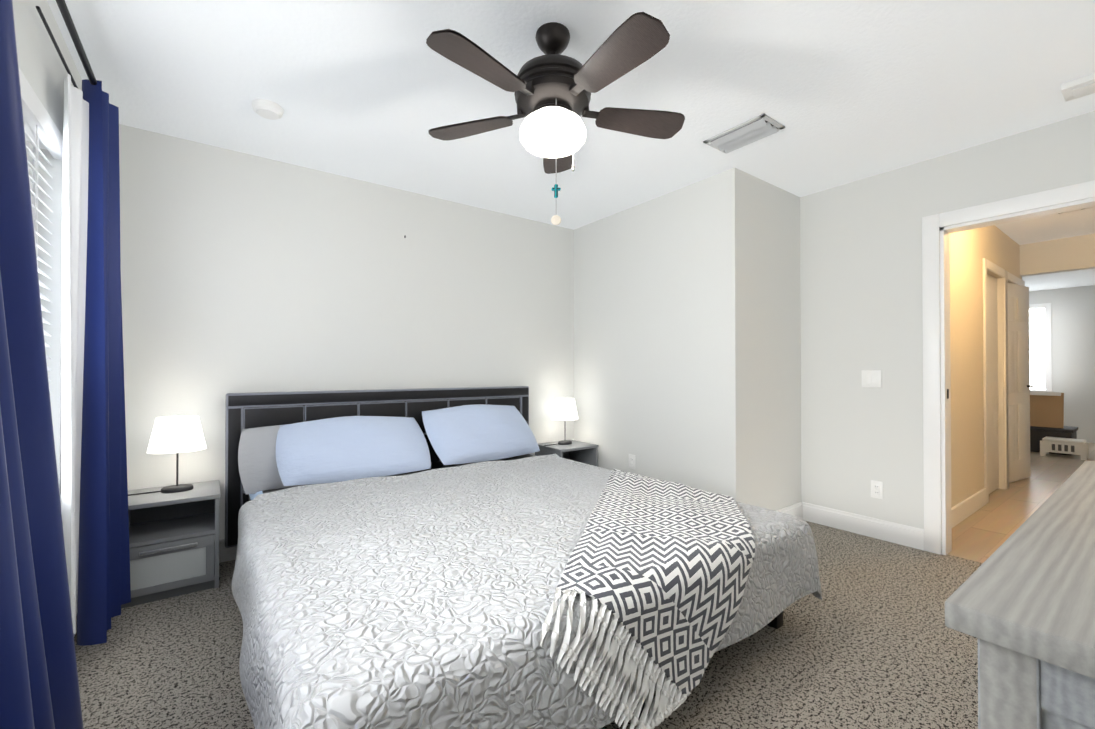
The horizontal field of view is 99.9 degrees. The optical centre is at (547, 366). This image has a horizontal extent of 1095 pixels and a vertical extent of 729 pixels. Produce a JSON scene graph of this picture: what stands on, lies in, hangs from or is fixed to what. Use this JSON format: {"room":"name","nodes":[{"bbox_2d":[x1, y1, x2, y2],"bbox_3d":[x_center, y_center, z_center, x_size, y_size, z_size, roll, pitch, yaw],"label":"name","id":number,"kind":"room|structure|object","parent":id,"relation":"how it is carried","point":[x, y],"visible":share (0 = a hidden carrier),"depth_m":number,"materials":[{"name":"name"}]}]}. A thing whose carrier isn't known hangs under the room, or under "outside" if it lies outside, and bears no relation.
{"room":"bedroom","nodes":[
{"label":"bedroom","id":0,"kind":"room"},
{"bbox_2d":[12,0,81,494],"bbox_3d":[-1.304,-0.088,0.874,0.120,2.440,3.937,0,-1,-36],"label":"wall","id":1,"kind":"structure","parent":0,"point":[42,68],"depth_m":1.78,"materials":[{"name":"white paint"}]},
{"bbox_2d":[25,137,60,503],"bbox_3d":[-1.475,-0.183,1.123,0.138,1.425,1.660,0,-1,-36],"label":"window","id":2,"kind":"structure","parent":1,"relation":"in","point":[31,172],"depth_m":1.74,"materials":[{"name":"white"}]},
{"bbox_2d":[18,66,62,392],"bbox_3d":[-1.457,-0.196,1.136,0.082,1.397,1.612,0,-1,-36],"label":"window blinds","id":3,"kind":"object","parent":2,"relation":"attached to","point":[41,131],"visible":0.33,"depth_m":1.61,"materials":[{"name":"white plastic"}]},
{"bbox_2d":[0,0,130,728],"bbox_3d":[-1.280,-0.029,1.099,0.184,2.255,2.652,0,-1,-36],"label":"curtains","id":4,"kind":"object","parent":1,"relation":"attached to","point":[64,562],"visible":1,"depth_m":1.34,"materials":[{"name":"blue fabric"}]},
{"bbox_2d":[119,124,573,539],"bbox_3d":[-1.086,-0.069,3.398,3.212,2.440,0.120,0,-1,-36],"label":"wall","id":5,"kind":"structure","parent":0,"point":[241,272],"depth_m":2.98,"materials":[{"name":"white paint"}]},
{"bbox_2d":[219,539,236,562],"bbox_3d":[-1.033,1.086,3.343,3.182,0.130,0.016,0,-1,-36],"label":"baseboard","id":6,"kind":"structure","parent":5,"relation":"attached to","point":[225,554],"depth_m":2.70,"materials":[{"name":"white"}]},
{"bbox_2d":[74,521,982,728],"bbox_3d":[0.358,1.191,2.079,4.238,0.100,3.937,0,-1,-36],"label":"floor carpet","id":7,"kind":"object","parent":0,"point":[870,640],"visible":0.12,"depth_m":1.77,"materials":[{"name":"beige carpet"}]},
{"bbox_2d":[121,480,219,608],"bbox_3d":[-1.967,0.901,2.408,0.408,0.485,0.382,0,-1,-36],"label":"nightstand","id":8,"kind":"object","parent":7,"relation":"on","point":[174,544],"visible":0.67,"depth_m":2.33,"materials":[{"name":"grey wood"}]},
{"bbox_2d":[128,416,205,495],"bbox_3d":[-1.994,0.463,2.418,0.324,0.390,0.198,0,-1,-36],"label":"lamp","id":9,"kind":"object","parent":8,"relation":"on","point":[177,435],"visible":1,"depth_m":2.39,"materials":[{"name":"white fabric"}]},
{"bbox_2d":[225,386,821,728],"bbox_3d":[-0.319,0.648,2.350,2.129,0.990,2.444,0,-1,-36],"label":"bed","id":10,"kind":"object","parent":7,"relation":"on","point":[443,558],"visible":1,"depth_m":1.57,"materials":[{"name":"grey fabric"}]},
{"bbox_2d":[540,469,754,728],"bbox_3d":[0.232,0.830,2.092,1.544,0.392,1.378,0,-1,-36],"label":"throw","id":11,"kind":"object","parent":10,"relation":"on","point":[643,579],"depth_m":1.47,"materials":[{"name":"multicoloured fabric"}]},
{"bbox_2d":[535,440,598,466],"bbox_3d":[0.164,0.913,3.966,0.408,0.485,0.382,0,-1,-36],"label":"nightstand","id":12,"kind":"object","parent":7,"relation":"on","point":[582,452],"visible":0.15,"depth_m":3.96,"materials":[{"name":"grey wood"}]},
{"bbox_2d":[545,398,577,445],"bbox_3d":[0.121,0.475,3.964,0.324,0.390,0.198,0,-1,-36],"label":"lamp","id":13,"kind":"object","parent":12,"relation":"on","point":[564,409],"visible":1,"depth_m":3.92,"materials":[{"name":"white fabric"}]},
{"bbox_2d":[945,461,1094,728],"bbox_3d":[1.413,0.733,0.930,1.710,0.800,0.550,0,-1,-36],"label":"dresser","id":14,"kind":"object","parent":7,"relation":"on","point":[1020,603],"visible":1,"depth_m":0.63,"materials":[{"name":"grey wood"}]},
{"bbox_2d":[47,0,1094,290],"bbox_3d":[3.626,-1.335,3.968,11.720,0.100,4.777,0,-1,-36],"label":"ceiling","id":15,"kind":"structure","parent":0,"point":[843,92],"depth_m":2.12,"materials":[{"name":"white paint"}]},
{"bbox_2d":[252,99,283,119],"bbox_3d":[-1.394,-1.276,2.293,0.136,0.040,0.136,0,-1,-36],"label":"smoke detector","id":16,"kind":"object","parent":15,"relation":"attached to","point":[267,109],"visible":1,"depth_m":2.26,"materials":[{"name":"white plastic"}]},
{"bbox_2d":[426,12,684,224],"bbox_3d":[0.032,-0.912,1.763,1.061,0.776,1.038,0,-1,-36],"label":"ceiling fan","id":17,"kind":"object","parent":15,"relation":"hanging from","point":[552,89],"visible":1,"depth_m":1.69,"materials":[{"name":"brown wood"}]},
{"bbox_2d":[703,113,784,153],"bbox_3d":[1.087,-1.284,2.559,0.220,0.033,0.360,0,-1,-36],"label":"ceiling vent","id":18,"kind":"object","parent":15,"relation":"in","point":[757,128],"visible":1,"depth_m":2.53,"materials":[{"name":"grey metal"}]},
{"bbox_2d":[1061,73,1094,101],"bbox_3d":[2.462,-1.280,2.103,0.160,0.035,0.140,0,-1,-36],"label":"box","id":19,"kind":"object","parent":15,"relation":"attached to","point":[1078,88],"visible":1,"depth_m":2.10,"materials":[{"name":"white plastic"}]},
{"bbox_2d":[574,168,800,510],"bbox_3d":[1.097,-0.064,3.977,0.996,2.440,1.761,0,-1,-36],"label":"wall","id":20,"kind":"structure","parent":0,"point":[687,335],"depth_m":3.33,"materials":[{"name":"white paint"}]},
{"bbox_2d":[629,454,634,469],"bbox_3d":[0.677,0.764,3.693,0.008,0.116,0.070,0,-1,-36],"label":"outlet","id":21,"kind":"object","parent":20,"relation":"attached to","point":[631,461],"visible":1,"depth_m":3.69,"materials":[{"name":"white plastic"}]},
{"bbox_2d":[776,502,804,519],"bbox_3d":[1.584,1.085,3.225,0.848,0.130,0.016,0,-1,-36],"label":"baseboard","id":22,"kind":"structure","parent":20,"relation":"attached to","point":[798,509],"depth_m":3.41,"materials":[{"name":"white wood"}]},
{"bbox_2d":[800,111,1094,528],"bbox_3d":[2.742,-0.076,2.469,0.120,2.440,2.616,0,-1,-36],"label":"wall","id":23,"kind":"structure","parent":0,"point":[861,272],"depth_m":3.07,"materials":[{"name":"white paint"}]},
{"bbox_2d":[805,503,923,549],"bbox_3d":[2.149,1.085,3.157,0.016,0.130,0.699,0,-1,-36],"label":"baseboard","id":24,"kind":"structure","parent":23,"relation":"attached to","point":[900,534],"depth_m":3.12,"materials":[{"name":"white wood"}]},
{"bbox_2d":[862,370,881,387],"bbox_3d":[2.191,0.082,3.112,0.008,0.116,0.116,0,-1,-36],"label":"switch plate","id":25,"kind":"object","parent":23,"relation":"attached to","point":[871,378],"visible":1,"depth_m":3.11,"materials":[{"name":"white plastic"}]},
{"bbox_2d":[871,480,882,498],"bbox_3d":[2.208,0.824,3.084,0.008,0.116,0.070,0,-1,-36],"label":"outlet","id":26,"kind":"object","parent":23,"relation":"attached to","point":[876,489],"visible":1,"depth_m":3.08,"materials":[{"name":"white plastic"}]},
{"bbox_2d":[922,180,1094,554],"bbox_3d":[2.712,0.102,2.508,0.156,2.085,1.026,0,-1,-36],"label":"door frame","id":27,"kind":"structure","parent":23,"relation":"attached to","point":[937,229],"depth_m":2.82,"materials":[{"name":"white wood"}]},
{"bbox_2d":[950,225,1021,507],"bbox_3d":[3.718,-0.064,3.982,3.242,2.440,0.134,0,-1,-36],"label":"wall","id":28,"kind":"structure","parent":0,"point":[971,249],"depth_m":3.54,"materials":[{"name":"beige paint"}]},
{"bbox_2d":[951,488,986,527],"bbox_3d":[3.068,1.086,3.422,1.542,0.130,0.016,0,-1,-36],"label":"baseboard","id":29,"kind":"structure","parent":28,"relation":"attached to","point":[966,508],"depth_m":3.50,"materials":[{"name":"white"}]},
{"bbox_2d":[987,274,998,493],"bbox_3d":[4.004,0.155,4.183,0.668,1.985,0.045,0,-1,-36],"label":"closet door","id":30,"kind":"structure","parent":28,"relation":"in","point":[993,445],"depth_m":4.25,"materials":[{"name":"white wood"}]},
{"bbox_2d":[982,258,1024,502],"bbox_3d":[4.353,0.122,4.444,1.720,2.075,0.136,0,-1,-36],"label":"door frame","id":31,"kind":"structure","parent":28,"relation":"attached to","point":[1003,394],"depth_m":4.35,"materials":[{"name":"white wood"}]},
{"bbox_2d":[1008,283,1034,482],"bbox_3d":[4.717,0.158,4.628,0.734,1.985,0.177,0,-1,-36],"label":"bedroom door","id":32,"kind":"structure","parent":28,"relation":"in","point":[1019,385],"depth_m":4.66,"materials":[{"name":"white wood"}]},
{"bbox_2d":[948,443,1094,562],"bbox_3d":[5.388,1.214,5.128,7.482,0.100,4.600,0,-1,-36],"label":"floor","id":33,"kind":"structure","parent":0,"point":[984,533],"depth_m":3.77,"materials":[{"name":"brown wood"}]},
{"bbox_2d":[1030,391,1077,455],"bbox_3d":[6.804,0.760,6.569,0.530,0.830,0.980,0,-1,-36],"label":"base cabinet","id":34,"kind":"object","parent":33,"relation":"on","point":[1046,414],"visible":0.27,"depth_m":6.26,"materials":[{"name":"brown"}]},
{"bbox_2d":[1040,437,1088,460],"bbox_3d":[6.699,1.053,5.963,0.262,0.235,0.400,0,-1,-36],"label":"stool","id":35,"kind":"object","parent":33,"relation":"on","point":[1065,445],"visible":1,"depth_m":5.89,"materials":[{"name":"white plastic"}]},
{"bbox_2d":[1019,234,1094,276],"bbox_3d":[5.467,-1.122,4.243,0.120,0.320,1.550,0,-1,-36],"label":"wall","id":36,"kind":"structure","parent":0,"point":[1076,253],"depth_m":4.62,"materials":[{"name":"beige paint"}]},
{"bbox_2d":[1029,285,1094,442],"bbox_3d":[8.417,-0.039,7.265,0.120,2.440,4.500,0,-1,-36],"label":"wall","id":37,"kind":"structure","parent":0,"point":[1073,338],"depth_m":7.27,"materials":[{"name":"white paint"}]},
{"bbox_2d":[1029,303,1052,391],"bbox_3d":[8.037,-0.291,7.745,0.130,1.490,0.640,0,-1,-36],"label":"window","id":38,"kind":"structure","parent":37,"relation":"in","point":[1040,341],"depth_m":7.63,"materials":[{"name":"white glass"}]}
]}

